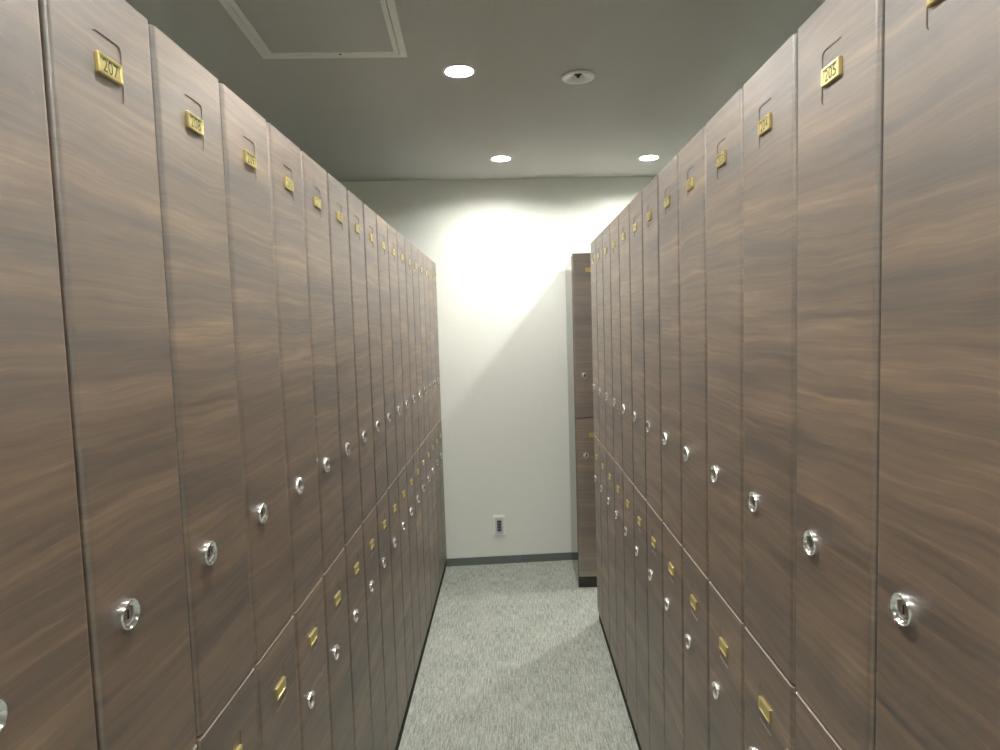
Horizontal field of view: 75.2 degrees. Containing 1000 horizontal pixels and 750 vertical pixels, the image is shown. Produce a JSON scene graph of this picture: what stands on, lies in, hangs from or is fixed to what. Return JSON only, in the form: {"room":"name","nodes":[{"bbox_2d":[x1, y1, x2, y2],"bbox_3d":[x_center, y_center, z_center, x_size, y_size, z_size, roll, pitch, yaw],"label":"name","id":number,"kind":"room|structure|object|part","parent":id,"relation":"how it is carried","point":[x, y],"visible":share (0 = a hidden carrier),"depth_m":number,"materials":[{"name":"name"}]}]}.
{"room":"locker room","nodes":[
{"label":"locker room","id":0,"kind":"room"},
{"bbox_2d":[125,0,825,181],"bbox_3d":[0.291,-0.957,1.117,4.800,0.014,5.779,-2,4,1],"label":"ceiling","id":1,"kind":"structure","parent":0,"point":[663,69],"depth_m":2.26,"materials":[{"name":"paint"}]},
{"bbox_2d":[218,0,406,58],"bbox_3d":[-0.503,-0.980,1.807,0.445,0.016,0.445,-2,4,-3],"label":"ceiling hatch","id":2,"kind":"object","parent":1,"relation":"attached to","point":[277,29],"visible":1,"depth_m":1.83,"materials":[{"name":"white"}]},
{"bbox_2d":[442,65,475,77],"bbox_3d":[-0.137,-1.040,2.166,0.112,0.058,0.112,-2,4,1],"label":"recessed light","id":3,"kind":"object","parent":1,"relation":"in","point":[454,71],"visible":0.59,"depth_m":2.20,"materials":[{"name":"white"}]},
{"bbox_2d":[490,156,511,161],"bbox_3d":[0.004,-1.129,3.311,0.112,0.058,0.112,-2,4,1],"label":"recessed light","id":4,"kind":"object","parent":1,"relation":"in","point":[496,158],"visible":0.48,"depth_m":3.35,"materials":[{"name":"white"}]},
{"bbox_2d":[561,70,594,83],"bbox_3d":[0.270,-1.037,2.243,0.118,0.026,0.118,-2,4,1],"label":"ceiling fitting","id":5,"kind":"object","parent":1,"relation":"attached to","point":[576,76],"visible":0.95,"depth_m":2.25,"materials":[{"name":"white plastic"}]},
{"bbox_2d":[638,155,659,160],"bbox_3d":[0.776,-1.158,3.382,0.112,0.058,0.112,-2,4,1],"label":"recessed light","id":6,"kind":"object","parent":1,"relation":"in","point":[647,157],"visible":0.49,"depth_m":3.42,"materials":[{"name":"white"}]},
{"bbox_2d":[340,176,654,558],"bbox_3d":[0.364,-0.090,3.926,4.825,2.433,0.120,-2,4,-4],"label":"wall","id":7,"kind":"structure","parent":0,"point":[500,249],"depth_m":3.83,"materials":[{"name":"white paint"}]},
{"bbox_2d":[493,515,504,535],"bbox_3d":[-0.005,0.906,3.907,0.072,0.120,0.014,-2,4,-4],"label":"wall outlet","id":8,"kind":"object","parent":7,"relation":"attached to","point":[498,521],"visible":1,"depth_m":3.90,"materials":[{"name":"white plastic"}]},
{"bbox_2d":[446,552,571,566],"bbox_3d":[1.150,1.077,4.000,3.210,0.047,0.005,-2,4,-4],"label":"baseboard","id":9,"kind":"structure","parent":7,"relation":"attached to","point":[568,555],"depth_m":3.93,"materials":[{"name":"grey plastic"}]},
{"bbox_2d":[398,560,638,749],"bbox_3d":[0.364,1.354,1.449,4.800,0.080,6.100,-2,4,1],"label":"floor","id":10,"kind":"structure","parent":0,"point":[516,656],"depth_m":2.70,"materials":[{"name":"carpet"}]},
{"bbox_2d":[0,0,96,749],"bbox_3d":[-0.588,0.505,0.563,0.407,1.800,0.185,-2,4,1],"label":"locker","id":11,"kind":"object","parent":10,"relation":"on","point":[47,702],"visible":1,"depth_m":0.56,"materials":[{"name":"brown laminate"}]},
{"bbox_2d":[38,0,196,749],"bbox_3d":[-0.585,0.492,0.748,0.407,1.800,0.185,-2,4,1],"label":"locker","id":12,"kind":"object","parent":10,"relation":"on","point":[96,53],"visible":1,"depth_m":0.69,"materials":[{"name":"brown laminate"}]},
{"bbox_3d":[-0.412,-0.323,0.685,0.004,0.022,0.042,-2,4,1],"label":"number plate","id":13,"kind":"part","parent":12,"relation":"part of","materials":[{"name":"gold metal"}]},
{"bbox_2d":[148,24,258,749],"bbox_3d":[-0.582,0.478,0.934,0.407,1.800,0.185,-2,4,1],"label":"locker","id":14,"kind":"object","parent":10,"relation":"on","point":[186,103],"visible":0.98,"depth_m":0.88,"materials":[{"name":"brown laminate"}]},
{"bbox_3d":[-0.409,-0.337,0.871,0.004,0.022,0.042,-2,4,1],"label":"number plate","id":15,"kind":"part","parent":14,"relation":"part of","materials":[{"name":"gold metal"}]},
{"bbox_3d":[-0.382,0.887,0.962,0.018,0.844,0.180,-2,4,1],"label":"door","id":16,"kind":"part","parent":14,"relation":"part of","materials":[{"name":"brown wood"}]},
{"bbox_2d":[218,83,300,749],"bbox_3d":[-0.579,0.464,1.120,0.407,1.800,0.185,-2,4,1],"label":"locker","id":17,"kind":"object","parent":10,"relation":"on","point":[243,130],"visible":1,"depth_m":1.07,"materials":[{"name":"brown laminate"}]},
{"bbox_3d":[-0.406,-0.351,1.056,0.004,0.022,0.042,-2,4,1],"label":"number plate","id":18,"kind":"part","parent":17,"relation":"part of","materials":[{"name":"gold metal"}]},
{"bbox_3d":[-0.379,0.873,1.147,0.018,0.844,0.180,-2,4,1],"label":"door","id":19,"kind":"part","parent":17,"relation":"part of","materials":[{"name":"brown wood"}]},
{"bbox_3d":[-0.379,0.542,1.123,0.004,0.022,0.042,-2,4,1],"label":"number plate","id":20,"kind":"part","parent":17,"relation":"part of","materials":[{"name":"gold metal"}]},
{"bbox_2d":[266,122,330,749],"bbox_3d":[-0.577,0.450,1.305,0.407,1.800,0.185,-2,4,1],"label":"locker","id":21,"kind":"object","parent":10,"relation":"on","point":[284,158],"visible":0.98,"depth_m":1.26,"materials":[{"name":"brown laminate"}]},
{"bbox_3d":[-0.404,-0.364,1.242,0.004,0.022,0.042,-2,4,1],"label":"number plate","id":22,"kind":"part","parent":21,"relation":"part of","materials":[{"name":"gold metal"}]},
{"bbox_3d":[-0.403,-0.010,1.269,0.018,0.888,0.180,-2,4,1],"label":"door","id":23,"kind":"part","parent":21,"relation":"part of","materials":[{"name":"brown wood"}]},
{"bbox_3d":[-0.376,0.860,1.333,0.018,0.844,0.180,-2,4,1],"label":"door","id":24,"kind":"part","parent":21,"relation":"part of","materials":[{"name":"brown wood"}]},
{"bbox_3d":[-0.376,0.528,1.308,0.004,0.022,0.042,-2,4,1],"label":"number plate","id":25,"kind":"part","parent":21,"relation":"part of","materials":[{"name":"gold metal"}]},
{"bbox_2d":[300,151,353,749],"bbox_3d":[-0.574,0.436,1.491,0.407,1.800,0.185,-2,4,1],"label":"locker","id":26,"kind":"object","parent":10,"relation":"on","point":[314,183],"visible":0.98,"depth_m":1.45,"materials":[{"name":"brown laminate"}]},
{"bbox_3d":[-0.401,-0.378,1.428,0.004,0.022,0.042,-2,4,1],"label":"number plate","id":27,"kind":"part","parent":26,"relation":"part of","materials":[{"name":"gold metal"}]},
{"bbox_3d":[-0.400,-0.024,1.454,0.018,0.888,0.180,-2,4,1],"label":"door","id":28,"kind":"part","parent":26,"relation":"part of","materials":[{"name":"brown wood"}]},
{"bbox_3d":[-0.373,0.846,1.519,0.018,0.844,0.180,-2,4,1],"label":"door","id":29,"kind":"part","parent":26,"relation":"part of","materials":[{"name":"brown wood"}]},
{"bbox_3d":[-0.373,0.514,1.494,0.004,0.022,0.042,-2,4,1],"label":"number plate","id":30,"kind":"part","parent":26,"relation":"part of","materials":[{"name":"gold metal"}]},
{"bbox_2d":[326,172,372,749],"bbox_3d":[-0.571,0.422,1.677,0.407,1.800,0.185,-2,4,1],"label":"locker","id":31,"kind":"object","parent":10,"relation":"on","point":[336,192],"visible":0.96,"depth_m":1.64,"materials":[{"name":"brown laminate"}]},
{"bbox_3d":[-0.398,-0.392,1.613,0.004,0.022,0.042,-2,4,1],"label":"number plate","id":32,"kind":"part","parent":31,"relation":"part of","materials":[{"name":"gold metal"}]},
{"bbox_3d":[-0.397,-0.037,1.640,0.018,0.888,0.180,-2,4,1],"label":"door","id":33,"kind":"part","parent":31,"relation":"part of","materials":[{"name":"brown wood"}]},
{"bbox_3d":[-0.371,0.500,1.680,0.004,0.022,0.042,-2,4,1],"label":"number plate","id":34,"kind":"part","parent":31,"relation":"part of","materials":[{"name":"gold metal"}]},
{"bbox_3d":[-0.371,0.832,1.704,0.018,0.844,0.180,-2,4,1],"label":"door","id":35,"kind":"part","parent":31,"relation":"part of","materials":[{"name":"brown wood"}]},
{"bbox_2d":[346,189,386,749],"bbox_3d":[-0.568,0.409,1.862,0.407,1.800,0.185,-2,4,1],"label":"locker","id":36,"kind":"object","parent":10,"relation":"on","point":[354,205],"visible":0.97,"depth_m":1.83,"materials":[{"name":"brown laminate"}]},
{"bbox_3d":[-0.395,-0.406,1.799,0.004,0.022,0.042,-2,4,1],"label":"number plate","id":37,"kind":"part","parent":36,"relation":"part of","materials":[{"name":"gold metal"}]},
{"bbox_3d":[-0.395,-0.051,1.826,0.018,0.888,0.180,-2,4,1],"label":"door","id":38,"kind":"part","parent":36,"relation":"part of","materials":[{"name":"brown wood"}]},
{"bbox_3d":[-0.368,0.487,1.865,0.004,0.022,0.042,-2,4,1],"label":"number plate","id":39,"kind":"part","parent":36,"relation":"part of","materials":[{"name":"gold metal"}]},
{"bbox_3d":[-0.368,0.818,1.890,0.018,0.844,0.180,-2,4,1],"label":"door","id":40,"kind":"part","parent":36,"relation":"part of","materials":[{"name":"brown wood"}]},
{"bbox_2d":[362,203,397,749],"bbox_3d":[-0.566,0.395,2.048,0.407,1.800,0.185,-2,4,1],"label":"locker","id":41,"kind":"object","parent":10,"relation":"on","point":[369,216],"visible":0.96,"depth_m":2.02,"materials":[{"name":"brown laminate"}]},
{"bbox_3d":[-0.393,-0.420,1.985,0.004,0.022,0.042,-2,4,1],"label":"number plate","id":42,"kind":"part","parent":41,"relation":"part of","materials":[{"name":"gold metal"}]},
{"bbox_3d":[-0.392,-0.065,2.011,0.018,0.888,0.180,-2,4,1],"label":"door","id":43,"kind":"part","parent":41,"relation":"part of","materials":[{"name":"brown wood"}]},
{"bbox_3d":[-0.365,0.473,2.051,0.004,0.022,0.042,-2,4,1],"label":"number plate","id":44,"kind":"part","parent":41,"relation":"part of","materials":[{"name":"gold metal"}]},
{"bbox_3d":[-0.365,0.804,2.076,0.018,0.844,0.180,-2,4,1],"label":"door","id":45,"kind":"part","parent":41,"relation":"part of","materials":[{"name":"brown wood"}]},
{"bbox_2d":[376,214,406,749],"bbox_3d":[-0.563,0.381,2.234,0.407,1.800,0.185,-2,4,1],"label":"locker","id":46,"kind":"object","parent":10,"relation":"on","point":[381,225],"visible":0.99,"depth_m":2.21,"materials":[{"name":"brown laminate"}]},
{"bbox_3d":[-0.389,-0.079,2.197,0.018,0.888,0.180,-2,4,1],"label":"door","id":47,"kind":"part","parent":46,"relation":"part of","materials":[{"name":"brown wood"}]},
{"bbox_3d":[-0.362,0.790,2.261,0.018,0.844,0.180,-2,4,1],"label":"door","id":48,"kind":"part","parent":46,"relation":"part of","materials":[{"name":"brown wood"}]},
{"bbox_2d":[387,223,414,717],"bbox_3d":[-0.560,0.367,2.419,0.407,1.800,0.185,-2,4,1],"label":"locker","id":49,"kind":"object","parent":10,"relation":"on","point":[391,232],"visible":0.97,"depth_m":2.40,"materials":[{"name":"brown laminate"}]},
{"bbox_3d":[-0.386,-0.093,2.383,0.018,0.888,0.180,-2,4,1],"label":"door","id":50,"kind":"part","parent":49,"relation":"part of","materials":[{"name":"brown wood"}]},
{"bbox_3d":[-0.360,0.777,2.447,0.018,0.844,0.180,-2,4,1],"label":"door","id":51,"kind":"part","parent":49,"relation":"part of","materials":[{"name":"brown wood"}]},
{"bbox_2d":[396,231,420,687],"bbox_3d":[-0.557,0.353,2.605,0.407,1.800,0.185,-2,4,1],"label":"locker","id":52,"kind":"object","parent":10,"relation":"on","point":[399,238],"visible":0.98,"depth_m":2.58,"materials":[{"name":"brown laminate"}]},
{"bbox_3d":[-0.384,-0.106,2.568,0.018,0.888,0.180,-2,4,1],"label":"door","id":53,"kind":"part","parent":52,"relation":"part of","materials":[{"name":"brown wood"}]},
{"bbox_3d":[-0.357,0.763,2.633,0.018,0.844,0.180,-2,4,1],"label":"door","id":54,"kind":"part","parent":52,"relation":"part of","materials":[{"name":"brown wood"}]},
{"bbox_2d":[404,238,426,664],"bbox_3d":[-0.554,0.340,2.791,0.407,1.800,0.185,-2,4,1],"label":"locker","id":55,"kind":"object","parent":10,"relation":"on","point":[407,245],"visible":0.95,"depth_m":2.77,"materials":[{"name":"brown laminate"}]},
{"bbox_3d":[-0.381,-0.120,2.754,0.018,0.888,0.180,-2,4,1],"label":"door","id":56,"kind":"part","parent":55,"relation":"part of","materials":[{"name":"brown wood"}]},
{"bbox_3d":[-0.354,0.749,2.818,0.018,0.844,0.180,-2,4,1],"label":"door","id":57,"kind":"part","parent":55,"relation":"part of","materials":[{"name":"brown wood"}]},
{"bbox_2d":[411,244,431,641],"bbox_3d":[-0.552,0.326,2.976,0.407,1.800,0.185,-2,4,1],"label":"locker","id":58,"kind":"object","parent":10,"relation":"on","point":[421,447],"visible":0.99,"depth_m":2.96,"materials":[{"name":"brown laminate"}]},
{"bbox_3d":[-0.378,-0.134,2.940,0.018,0.888,0.180,-2,4,1],"label":"door","id":59,"kind":"part","parent":58,"relation":"part of","materials":[{"name":"brown wood"}]},
{"bbox_3d":[-0.351,0.735,3.004,0.018,0.844,0.180,-2,4,1],"label":"door","id":60,"kind":"part","parent":58,"relation":"part of","materials":[{"name":"brown wood"}]},
{"bbox_2d":[417,249,435,622],"bbox_3d":[-0.549,0.312,3.162,0.407,1.800,0.185,-2,4,1],"label":"locker","id":61,"kind":"object","parent":10,"relation":"on","point":[419,253],"visible":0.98,"depth_m":3.14,"materials":[{"name":"brown laminate"}]},
{"bbox_3d":[-0.375,-0.148,3.125,0.018,0.888,0.180,-2,4,1],"label":"door","id":62,"kind":"part","parent":61,"relation":"part of","materials":[{"name":"brown wood"}]},
{"bbox_3d":[-0.349,0.721,3.190,0.018,0.844,0.180,-2,4,1],"label":"door","id":63,"kind":"part","parent":61,"relation":"part of","materials":[{"name":"brown wood"}]},
{"bbox_2d":[423,254,439,607],"bbox_3d":[-0.546,0.298,3.348,0.407,1.800,0.185,-2,4,1],"label":"locker","id":64,"kind":"object","parent":10,"relation":"on","point":[425,261],"visible":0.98,"depth_m":3.33,"materials":[{"name":"brown laminate"}]},
{"bbox_3d":[-0.372,-0.162,3.311,0.018,0.888,0.180,-2,4,1],"label":"door","id":65,"kind":"part","parent":64,"relation":"part of","materials":[{"name":"brown wood"}]},
{"bbox_3d":[-0.346,0.708,3.375,0.018,0.844,0.180,-2,4,1],"label":"door","id":66,"kind":"part","parent":64,"relation":"part of","materials":[{"name":"brown wood"}]},
{"bbox_2d":[427,257,442,592],"bbox_3d":[-0.543,0.284,3.533,0.407,1.800,0.185,-2,4,1],"label":"locker","id":67,"kind":"object","parent":10,"relation":"on","point":[430,283],"visible":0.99,"depth_m":3.51,"materials":[{"name":"brown laminate"}]},
{"bbox_3d":[-0.370,-0.175,3.497,0.018,0.888,0.180,-2,4,1],"label":"door","id":68,"kind":"part","parent":67,"relation":"part of","materials":[{"name":"brown wood"}]},
{"bbox_3d":[-0.343,0.694,3.561,0.018,0.844,0.180,-2,4,1],"label":"door","id":69,"kind":"part","parent":67,"relation":"part of","materials":[{"name":"brown wood"}]},
{"bbox_2d":[432,261,446,577],"bbox_3d":[-0.541,0.270,3.719,0.407,1.800,0.185,-2,4,1],"label":"locker","id":70,"kind":"object","parent":10,"relation":"on","point":[433,263],"visible":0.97,"depth_m":3.70,"materials":[{"name":"brown laminate"}]},
{"bbox_3d":[-0.367,-0.189,3.682,0.018,0.888,0.180,-2,4,1],"label":"door","id":71,"kind":"part","parent":70,"relation":"part of","materials":[{"name":"brown wood"}]},
{"bbox_3d":[-0.341,0.680,3.747,0.018,0.844,0.180,-2,4,1],"label":"door","id":72,"kind":"part","parent":70,"relation":"part of","materials":[{"name":"brown wood"}]},
{"bbox_2d":[565,253,596,586],"bbox_3d":[0.497,0.243,3.659,0.185,1.800,0.407,-2,4,1],"label":"locker","id":73,"kind":"object","parent":10,"relation":"on","point":[578,266],"visible":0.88,"depth_m":3.48,"materials":[{"name":"brown laminate"}]},
{"bbox_3d":[0.480,-0.208,3.437,0.180,0.868,0.018,-2,4,1],"label":"door","id":74,"kind":"part","parent":73,"relation":"part of","materials":[{"name":"brown wood"}]},
{"bbox_3d":[0.506,0.662,3.502,0.180,0.864,0.018,-2,4,1],"label":"door","id":75,"kind":"part","parent":73,"relation":"part of","materials":[{"name":"brown wood"}]},
{"bbox_2d":[590,238,604,636],"bbox_3d":[0.640,0.289,2.980,0.407,1.800,0.196,-2,4,1],"label":"locker","id":76,"kind":"object","parent":10,"relation":"on","point":[597,477],"visible":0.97,"depth_m":2.97,"materials":[{"name":"brown laminate"}]},
{"bbox_3d":[0.439,-0.160,2.949,0.018,0.888,0.191,-2,4,1],"label":"door","id":77,"kind":"part","parent":76,"relation":"part of","materials":[{"name":"brown wood"}]},
{"bbox_3d":[0.465,0.710,3.014,0.018,0.844,0.191,-2,4,1],"label":"door","id":78,"kind":"part","parent":76,"relation":"part of","materials":[{"name":"brown wood"}]},
{"bbox_2d":[596,232,611,659],"bbox_3d":[0.637,0.304,2.783,0.407,1.800,0.196,-2,4,1],"label":"locker","id":79,"kind":"object","parent":10,"relation":"on","point":[599,239],"visible":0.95,"depth_m":2.77,"materials":[{"name":"brown laminate"}]},
{"bbox_3d":[0.436,-0.145,2.752,0.018,0.888,0.191,-2,4,1],"label":"door","id":80,"kind":"part","parent":79,"relation":"part of","materials":[{"name":"brown wood"}]},
{"bbox_3d":[0.462,0.724,2.817,0.018,0.844,0.191,-2,4,1],"label":"door","id":81,"kind":"part","parent":79,"relation":"part of","materials":[{"name":"brown wood"}]},
{"bbox_2d":[602,224,619,685],"bbox_3d":[0.634,0.319,2.586,0.407,1.800,0.196,-2,4,1],"label":"locker","id":82,"kind":"object","parent":10,"relation":"on","point":[606,232],"visible":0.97,"depth_m":2.57,"materials":[{"name":"brown laminate"}]},
{"bbox_3d":[0.433,-0.130,2.555,0.018,0.888,0.191,-2,4,1],"label":"door","id":83,"kind":"part","parent":82,"relation":"part of","materials":[{"name":"brown wood"}]},
{"bbox_3d":[0.460,0.739,2.620,0.018,0.844,0.191,-2,4,1],"label":"door","id":84,"kind":"part","parent":82,"relation":"part of","materials":[{"name":"brown wood"}]},
{"bbox_2d":[610,215,628,715],"bbox_3d":[0.632,0.333,2.389,0.407,1.800,0.196,-2,4,1],"label":"locker","id":85,"kind":"object","parent":10,"relation":"on","point":[614,225],"visible":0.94,"depth_m":2.37,"materials":[{"name":"brown laminate"}]},
{"bbox_3d":[0.430,-0.116,2.359,0.018,0.888,0.191,-2,4,1],"label":"door","id":86,"kind":"part","parent":85,"relation":"part of","materials":[{"name":"brown wood"}]},
{"bbox_3d":[0.457,0.753,2.423,0.018,0.844,0.191,-2,4,1],"label":"door","id":87,"kind":"part","parent":85,"relation":"part of","materials":[{"name":"brown wood"}]},
{"bbox_2d":[619,204,639,749],"bbox_3d":[0.629,0.348,2.192,0.407,1.800,0.196,-2,4,1],"label":"locker","id":88,"kind":"object","parent":10,"relation":"on","point":[624,215],"visible":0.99,"depth_m":2.18,"materials":[{"name":"brown laminate"}]},
{"bbox_3d":[0.427,-0.101,2.162,0.018,0.888,0.191,-2,4,1],"label":"door","id":89,"kind":"part","parent":88,"relation":"part of","materials":[{"name":"brown wood"}]},
{"bbox_3d":[0.454,0.768,2.226,0.018,0.844,0.191,-2,4,1],"label":"door","id":90,"kind":"part","parent":88,"relation":"part of","materials":[{"name":"brown wood"}]},
{"bbox_2d":[630,191,649,749],"bbox_3d":[0.626,0.362,1.995,0.407,1.800,0.196,-2,4,1],"label":"locker","id":91,"kind":"object","parent":10,"relation":"on","point":[636,205],"visible":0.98,"depth_m":1.98,"materials":[{"name":"brown laminate"}]},
{"bbox_3d":[0.403,-0.441,1.939,0.004,0.022,0.042,-2,4,1],"label":"number plate","id":92,"kind":"part","parent":91,"relation":"part of","materials":[{"name":"gold metal"}]},
{"bbox_3d":[0.424,-0.086,1.965,0.018,0.888,0.191,-2,4,1],"label":"door","id":93,"kind":"part","parent":91,"relation":"part of","materials":[{"name":"brown wood"}]},
{"bbox_3d":[0.431,0.452,2.005,0.004,0.022,0.042,-2,4,1],"label":"number plate","id":94,"kind":"part","parent":91,"relation":"part of","materials":[{"name":"gold metal"}]},
{"bbox_3d":[0.451,0.783,2.029,0.018,0.844,0.191,-2,4,1],"label":"door","id":95,"kind":"part","parent":91,"relation":"part of","materials":[{"name":"brown wood"}]},
{"bbox_2d":[642,174,665,749],"bbox_3d":[0.623,0.377,1.798,0.407,1.800,0.196,-2,4,1],"label":"locker","id":96,"kind":"object","parent":10,"relation":"on","point":[651,255],"visible":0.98,"depth_m":1.77,"materials":[{"name":"brown laminate"}]},
{"bbox_3d":[0.401,-0.426,1.742,0.004,0.022,0.042,-2,4,1],"label":"number plate","id":97,"kind":"part","parent":96,"relation":"part of","materials":[{"name":"gold metal"}]},
{"bbox_3d":[0.421,-0.072,1.768,0.018,0.888,0.191,-2,4,1],"label":"door","id":98,"kind":"part","parent":96,"relation":"part of","materials":[{"name":"brown wood"}]},
{"bbox_3d":[0.428,0.467,1.808,0.004,0.022,0.042,-2,4,1],"label":"number plate","id":99,"kind":"part","parent":96,"relation":"part of","materials":[{"name":"gold metal"}]},
{"bbox_3d":[0.448,0.797,1.832,0.018,0.844,0.191,-2,4,1],"label":"door","id":100,"kind":"part","parent":96,"relation":"part of","materials":[{"name":"brown wood"}]},
{"bbox_2d":[659,154,684,749],"bbox_3d":[0.620,0.392,1.601,0.407,1.800,0.196,-2,4,1],"label":"locker","id":101,"kind":"object","parent":10,"relation":"on","point":[669,203],"visible":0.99,"depth_m":1.57,"materials":[{"name":"brown laminate"}]},
{"bbox_3d":[0.398,-0.411,1.545,0.004,0.022,0.042,-2,4,1],"label":"number plate","id":102,"kind":"part","parent":101,"relation":"part of","materials":[{"name":"gold metal"}]},
{"bbox_3d":[0.425,0.481,1.611,0.004,0.022,0.042,-2,4,1],"label":"number plate","id":103,"kind":"part","parent":101,"relation":"part of","materials":[{"name":"gold metal"}]},
{"bbox_3d":[0.418,-0.057,1.571,0.018,0.888,0.191,-2,4,1],"label":"door","id":104,"kind":"part","parent":101,"relation":"part of","materials":[{"name":"brown wood"}]},
{"bbox_3d":[0.445,0.812,1.635,0.018,0.844,0.191,-2,4,1],"label":"door","id":105,"kind":"part","parent":101,"relation":"part of","materials":[{"name":"brown wood"}]},
{"bbox_2d":[679,126,709,749],"bbox_3d":[0.617,0.406,1.404,0.407,1.800,0.196,-2,4,1],"label":"locker","id":106,"kind":"object","parent":10,"relation":"on","point":[692,157],"visible":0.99,"depth_m":1.37,"materials":[{"name":"brown laminate"}]},
{"bbox_3d":[0.395,-0.397,1.348,0.004,0.022,0.042,-2,4,1],"label":"number plate","id":107,"kind":"part","parent":106,"relation":"part of","materials":[{"name":"gold metal"}]},
{"bbox_3d":[0.422,0.496,1.414,0.004,0.022,0.042,-2,4,1],"label":"number plate","id":108,"kind":"part","parent":106,"relation":"part of","materials":[{"name":"gold metal"}]},
{"bbox_3d":[0.415,-0.042,1.374,0.018,0.888,0.191,-2,4,1],"label":"door","id":109,"kind":"part","parent":106,"relation":"part of","materials":[{"name":"brown wood"}]},
{"bbox_3d":[0.442,0.827,1.438,0.018,0.844,0.191,-2,4,1],"label":"door","id":110,"kind":"part","parent":106,"relation":"part of","materials":[{"name":"brown wood"}]},
{"bbox_2d":[706,88,745,749],"bbox_3d":[0.614,0.421,1.207,0.407,1.800,0.196,-2,4,1],"label":"locker","id":111,"kind":"object","parent":10,"relation":"on","point":[724,130],"visible":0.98,"depth_m":1.17,"materials":[{"name":"brown laminate"}]},
{"bbox_3d":[0.392,-0.382,1.151,0.004,0.022,0.042,-2,4,1],"label":"number plate","id":112,"kind":"part","parent":111,"relation":"part of","materials":[{"name":"gold metal"}]},
{"bbox_3d":[0.419,0.511,1.217,0.004,0.022,0.042,-2,4,1],"label":"number plate","id":113,"kind":"part","parent":111,"relation":"part of","materials":[{"name":"gold metal"}]},
{"bbox_3d":[0.439,0.842,1.241,0.018,0.844,0.191,-2,4,1],"label":"door","id":114,"kind":"part","parent":111,"relation":"part of","materials":[{"name":"brown wood"}]},
{"bbox_2d":[743,33,797,749],"bbox_3d":[0.611,0.436,1.010,0.407,1.800,0.196,-2,4,1],"label":"locker","id":115,"kind":"object","parent":10,"relation":"on","point":[770,96],"visible":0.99,"depth_m":0.96,"materials":[{"name":"brown laminate"}]},
{"bbox_3d":[0.389,-0.367,0.954,0.004,0.022,0.042,-2,4,1],"label":"number plate","id":116,"kind":"part","parent":115,"relation":"part of","materials":[{"name":"gold metal"}]},
{"bbox_3d":[0.416,0.525,1.020,0.004,0.022,0.042,-2,4,1],"label":"number plate","id":117,"kind":"part","parent":115,"relation":"part of","materials":[{"name":"gold metal"}]},
{"bbox_3d":[0.436,0.856,1.044,0.018,0.844,0.191,-2,4,1],"label":"door","id":118,"kind":"part","parent":115,"relation":"part of","materials":[{"name":"brown wood"}]},
{"bbox_2d":[796,0,884,749],"bbox_3d":[0.608,0.450,0.814,0.407,1.800,0.196,-2,4,1],"label":"locker","id":119,"kind":"object","parent":10,"relation":"on","point":[841,45],"visible":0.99,"depth_m":0.76,"materials":[{"name":"brown laminate"}]},
{"bbox_3d":[0.433,0.871,0.847,0.018,0.844,0.191,-2,4,1],"label":"door","id":120,"kind":"part","parent":119,"relation":"part of","materials":[{"name":"brown wood"}]},
{"bbox_3d":[0.386,-0.353,0.757,0.004,0.022,0.042,-2,4,1],"label":"number plate","id":121,"kind":"part","parent":119,"relation":"part of","materials":[{"name":"gold metal"}]},
{"bbox_2d":[876,0,999,749],"bbox_3d":[0.605,0.465,0.617,0.407,1.800,0.196,-2,4,1],"label":"locker","id":122,"kind":"object","parent":10,"relation":"on","point":[938,679],"visible":1,"depth_m":0.58,"materials":[{"name":"brown laminate"}]},
{"bbox_3d":[0.383,-0.338,0.560,0.004,0.022,0.042,-2,4,1],"label":"number plate","id":123,"kind":"part","parent":122,"relation":"part of","materials":[{"name":"gold metal"}]}
]}

